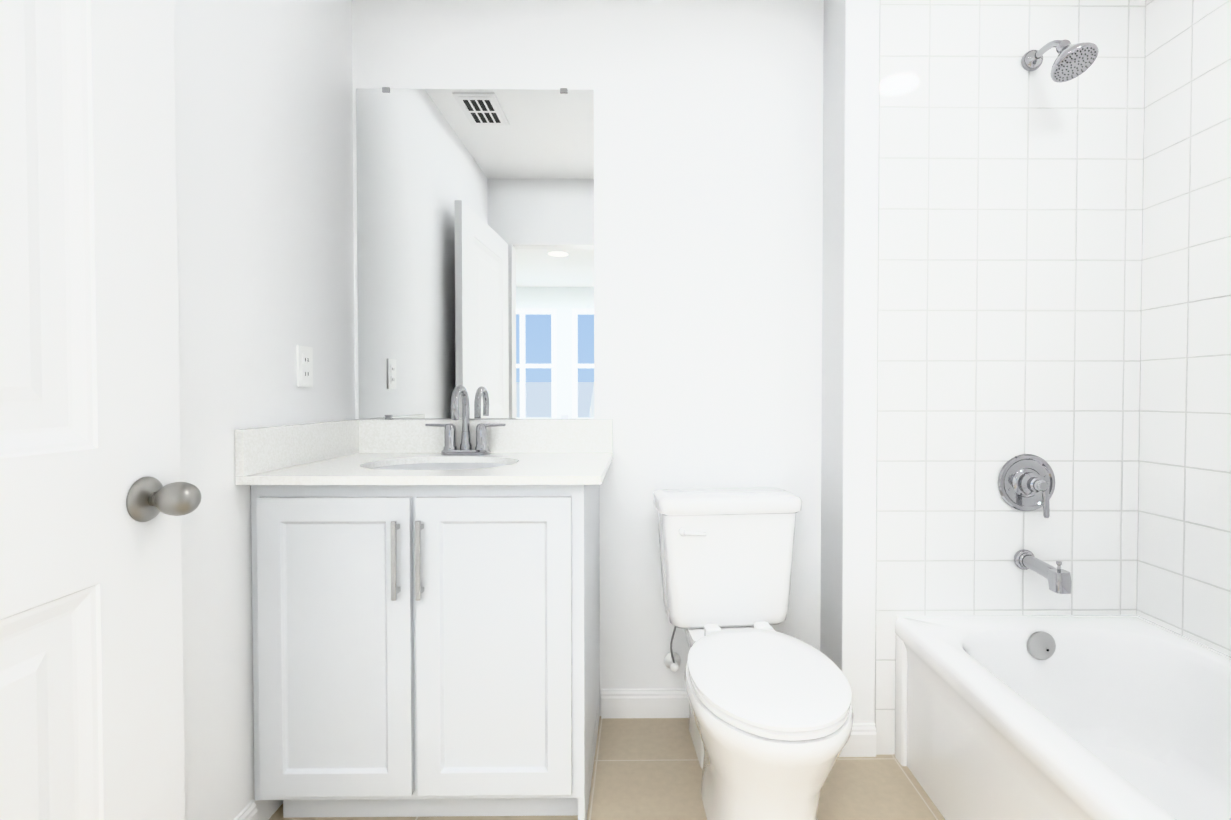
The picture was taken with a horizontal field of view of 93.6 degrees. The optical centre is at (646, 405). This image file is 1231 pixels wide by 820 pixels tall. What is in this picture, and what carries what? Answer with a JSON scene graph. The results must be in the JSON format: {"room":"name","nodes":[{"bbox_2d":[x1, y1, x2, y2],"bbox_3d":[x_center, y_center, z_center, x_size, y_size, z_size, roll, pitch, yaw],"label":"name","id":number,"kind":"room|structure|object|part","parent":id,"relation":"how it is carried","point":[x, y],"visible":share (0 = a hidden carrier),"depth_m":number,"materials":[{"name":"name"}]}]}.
{"room":"bathroom","nodes":[
{"label":"bathroom","id":0,"kind":"room"},
{"bbox_2d":[174,0,354,819],"bbox_3d":[-1.035,-0.153,1.084,0.120,2.465,1.965,0,1,-1],"label":"wall","id":1,"kind":"structure","parent":0,"point":[264,169],"depth_m":1.40,"materials":[{"name":"white paint"}]},
{"bbox_2d":[233,800,257,819],"bbox_3d":[-0.965,1.037,0.838,0.014,0.095,1.190,0,1,-1],"label":"baseboard","id":2,"kind":"structure","parent":1,"relation":"attached to","point":[249,811],"depth_m":1.41,"materials":[{"name":"white paint"}]},
{"bbox_2d":[297,345,312,386],"bbox_3d":[-0.975,-0.111,1.652,0.008,0.115,0.070,0,1,-1],"label":"electrical outlet plate","id":3,"kind":"object","parent":1,"relation":"attached to","point":[304,366],"visible":1,"depth_m":1.65,"materials":[{"name":"white plastic"}]},
{"bbox_2d":[352,0,823,715],"bbox_3d":[-0.194,-0.169,2.014,1.580,2.465,0.120,0,1,-1],"label":"wall","id":4,"kind":"structure","parent":0,"point":[708,170],"depth_m":1.95,"materials":[{"name":"white paint"}]},
{"bbox_2d":[356,87,593,418],"bbox_3d":[-0.572,-0.507,1.939,0.792,1.107,0.009,0,1,-1],"label":"mirror","id":5,"kind":"object","parent":4,"relation":"attached to","point":[475,235],"visible":1,"depth_m":1.94,"materials":[{"name":"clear mirror"}]},
{"bbox_2d":[601,688,688,718],"bbox_3d":[0.222,1.017,1.972,0.750,0.095,0.014,0,1,-1],"label":"baseboard","id":6,"kind":"structure","parent":4,"relation":"attached to","point":[649,703],"depth_m":1.96,"materials":[{"name":"white paint"}]},
{"bbox_2d":[269,716,944,819],"bbox_3d":[0.271,1.104,1.118,2.732,0.050,1.965,0,1,-1],"label":"floor","id":7,"kind":"structure","parent":0,"point":[647,769],"depth_m":1.62,"materials":[{"name":"tile"}]},
{"bbox_2d":[235,385,612,819],"bbox_3d":[-0.545,0.504,1.671,0.867,1.132,0.582,0,1,-1],"label":"bathroom vanity","id":8,"kind":"object","parent":7,"relation":"on","point":[426,614],"visible":1,"depth_m":1.42,"materials":[{"name":"white paint"}]},
{"bbox_3d":[-0.576,0.371,1.393,0.070,0.190,0.030,0,1,-1],"label":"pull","id":9,"kind":"part","parent":8,"relation":"part of","materials":[{"name":"grey metal"}]},
{"bbox_2d":[425,385,505,454],"bbox_3d":[-0.587,0.048,1.831,0.258,0.225,0.153,0,1,-1],"label":"faucet","id":10,"kind":"object","parent":8,"relation":"on","point":[450,448],"depth_m":1.86,"materials":[{"name":"silver metal"}]},
{"bbox_2d":[653,487,853,819],"bbox_3d":[0.279,0.676,1.575,0.446,0.790,0.793,0,1,-6],"label":"toilet","id":11,"kind":"object","parent":7,"relation":"on","point":[771,716],"visible":1,"depth_m":1.48,"materials":[{"name":"white ceramic"}]},
{"bbox_3d":[0.139,0.379,1.725,0.082,0.028,0.024,0,1,-6],"label":"handle","id":12,"kind":"part","parent":11,"relation":"part of","materials":[{"name":"white ceramic"}]},
{"bbox_3d":[0.250,0.504,1.846,0.420,0.350,0.194,0,1,-6],"label":"tank","id":13,"kind":"part","parent":11,"relation":"part of","materials":[{"name":"white ceramic"}]},
{"bbox_3d":[0.251,0.302,1.839,0.446,0.052,0.220,0,1,-6],"label":"lid","id":14,"kind":"part","parent":11,"relation":"part of","materials":[{"name":"white ceramic"}]},
{"bbox_3d":[0.293,0.665,1.444,0.374,0.044,0.527,0,1,-6],"label":"seat","id":15,"kind":"part","parent":11,"relation":"part of","materials":[{"name":"white plastic"}]},
{"bbox_2d":[895,615,1230,819],"bbox_3d":[1.135,0.867,1.013,0.742,0.428,1.502,0,1,-1],"label":"bathtub","id":16,"kind":"object","parent":7,"relation":"on","point":[1062,717],"visible":1,"depth_m":1.54,"materials":[{"name":"white ceramic"}]},
{"bbox_2d":[820,0,844,669],"bbox_3d":[0.657,-0.167,1.919,0.120,2.465,0.328,0,1,-1],"label":"wall","id":17,"kind":"structure","parent":0,"point":[832,318],"depth_m":1.85,"materials":[{"name":"white paint"}]},
{"bbox_2d":[841,0,879,722],"bbox_3d":[0.649,-0.164,1.751,0.100,2.465,0.008,0,1,-1],"label":"wall","id":18,"kind":"structure","parent":0,"point":[861,151],"depth_m":1.75,"materials":[{"name":"paint tile"},{"name":"grout"}]},
{"bbox_2d":[839,723,875,756],"bbox_3d":[0.642,1.021,1.760,0.114,0.095,0.014,0,1,-1],"label":"baseboard strip","id":19,"kind":"object","parent":18,"relation":"attached to","point":[861,742],"visible":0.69,"depth_m":1.75,"materials":[{"name":"white paint"}]},
{"bbox_2d":[875,0,1144,754],"bbox_3d":[1.105,-0.164,1.753,0.812,2.465,0.012,0,1,-1],"label":"wall tiles","id":20,"kind":"structure","parent":18,"relation":"attached to","point":[1010,193],"depth_m":1.75,"materials":[{"name":"white tile"}]},
{"bbox_2d":[998,454,1054,517],"bbox_3d":[1.154,0.238,1.714,0.174,0.180,0.079,0,1,-1],"label":"shower valve","id":21,"kind":"object","parent":20,"relation":"attached to","point":[1026,482],"visible":1,"depth_m":1.75,"materials":[{"name":"silver metal"}]},
{"bbox_2d":[1014,549,1071,593],"bbox_3d":[1.150,0.474,1.670,0.062,0.083,0.175,0,1,-1],"label":"tub spout","id":22,"kind":"object","parent":20,"relation":"attached to","point":[1058,578],"visible":1,"depth_m":1.63,"materials":[{"name":"silver metal"}]},
{"bbox_2d":[1021,39,1098,82],"bbox_3d":[1.176,-0.986,1.633,0.112,0.147,0.199,0,1,-1],"label":"shower head","id":23,"kind":"object","parent":20,"relation":"attached to","point":[1072,61],"visible":1,"depth_m":1.60},
{"bbox_3d":[1.578,-0.151,1.005,0.120,2.465,1.757,0,1,-1],"label":"wall","id":24,"kind":"structure","parent":0,"visible":0},
{"bbox_2d":[1136,0,1230,655],"bbox_3d":[1.512,-0.151,0.999,0.012,2.465,1.505,0,1,-1],"label":"wall tile","id":25,"kind":"structure","parent":24,"relation":"attached to","point":[1184,541],"depth_m":1.60,"materials":[{"name":"white tile"}]},
{"bbox_3d":[-0.891,-0.137,0.163,0.150,2.465,0.120,0,1,-1],"label":"wall","id":26,"kind":"structure","parent":0,"visible":0},
{"bbox_2d":[0,0,200,819],"bbox_3d":[-0.847,0.060,0.678,0.163,2.030,0.812,0,1,-3],"label":"door","id":27,"kind":"structure","parent":26,"relation":"in","point":[98,498],"depth_m":0.90,"materials":[{"name":"white paint"}]},
{"bbox_3d":[-0.867,0.162,1.024,0.163,0.078,0.122,0,1,-3],"label":"knob","id":28,"kind":"part","parent":27,"relation":"part of","materials":[{"name":"grey metal"}]}
]}

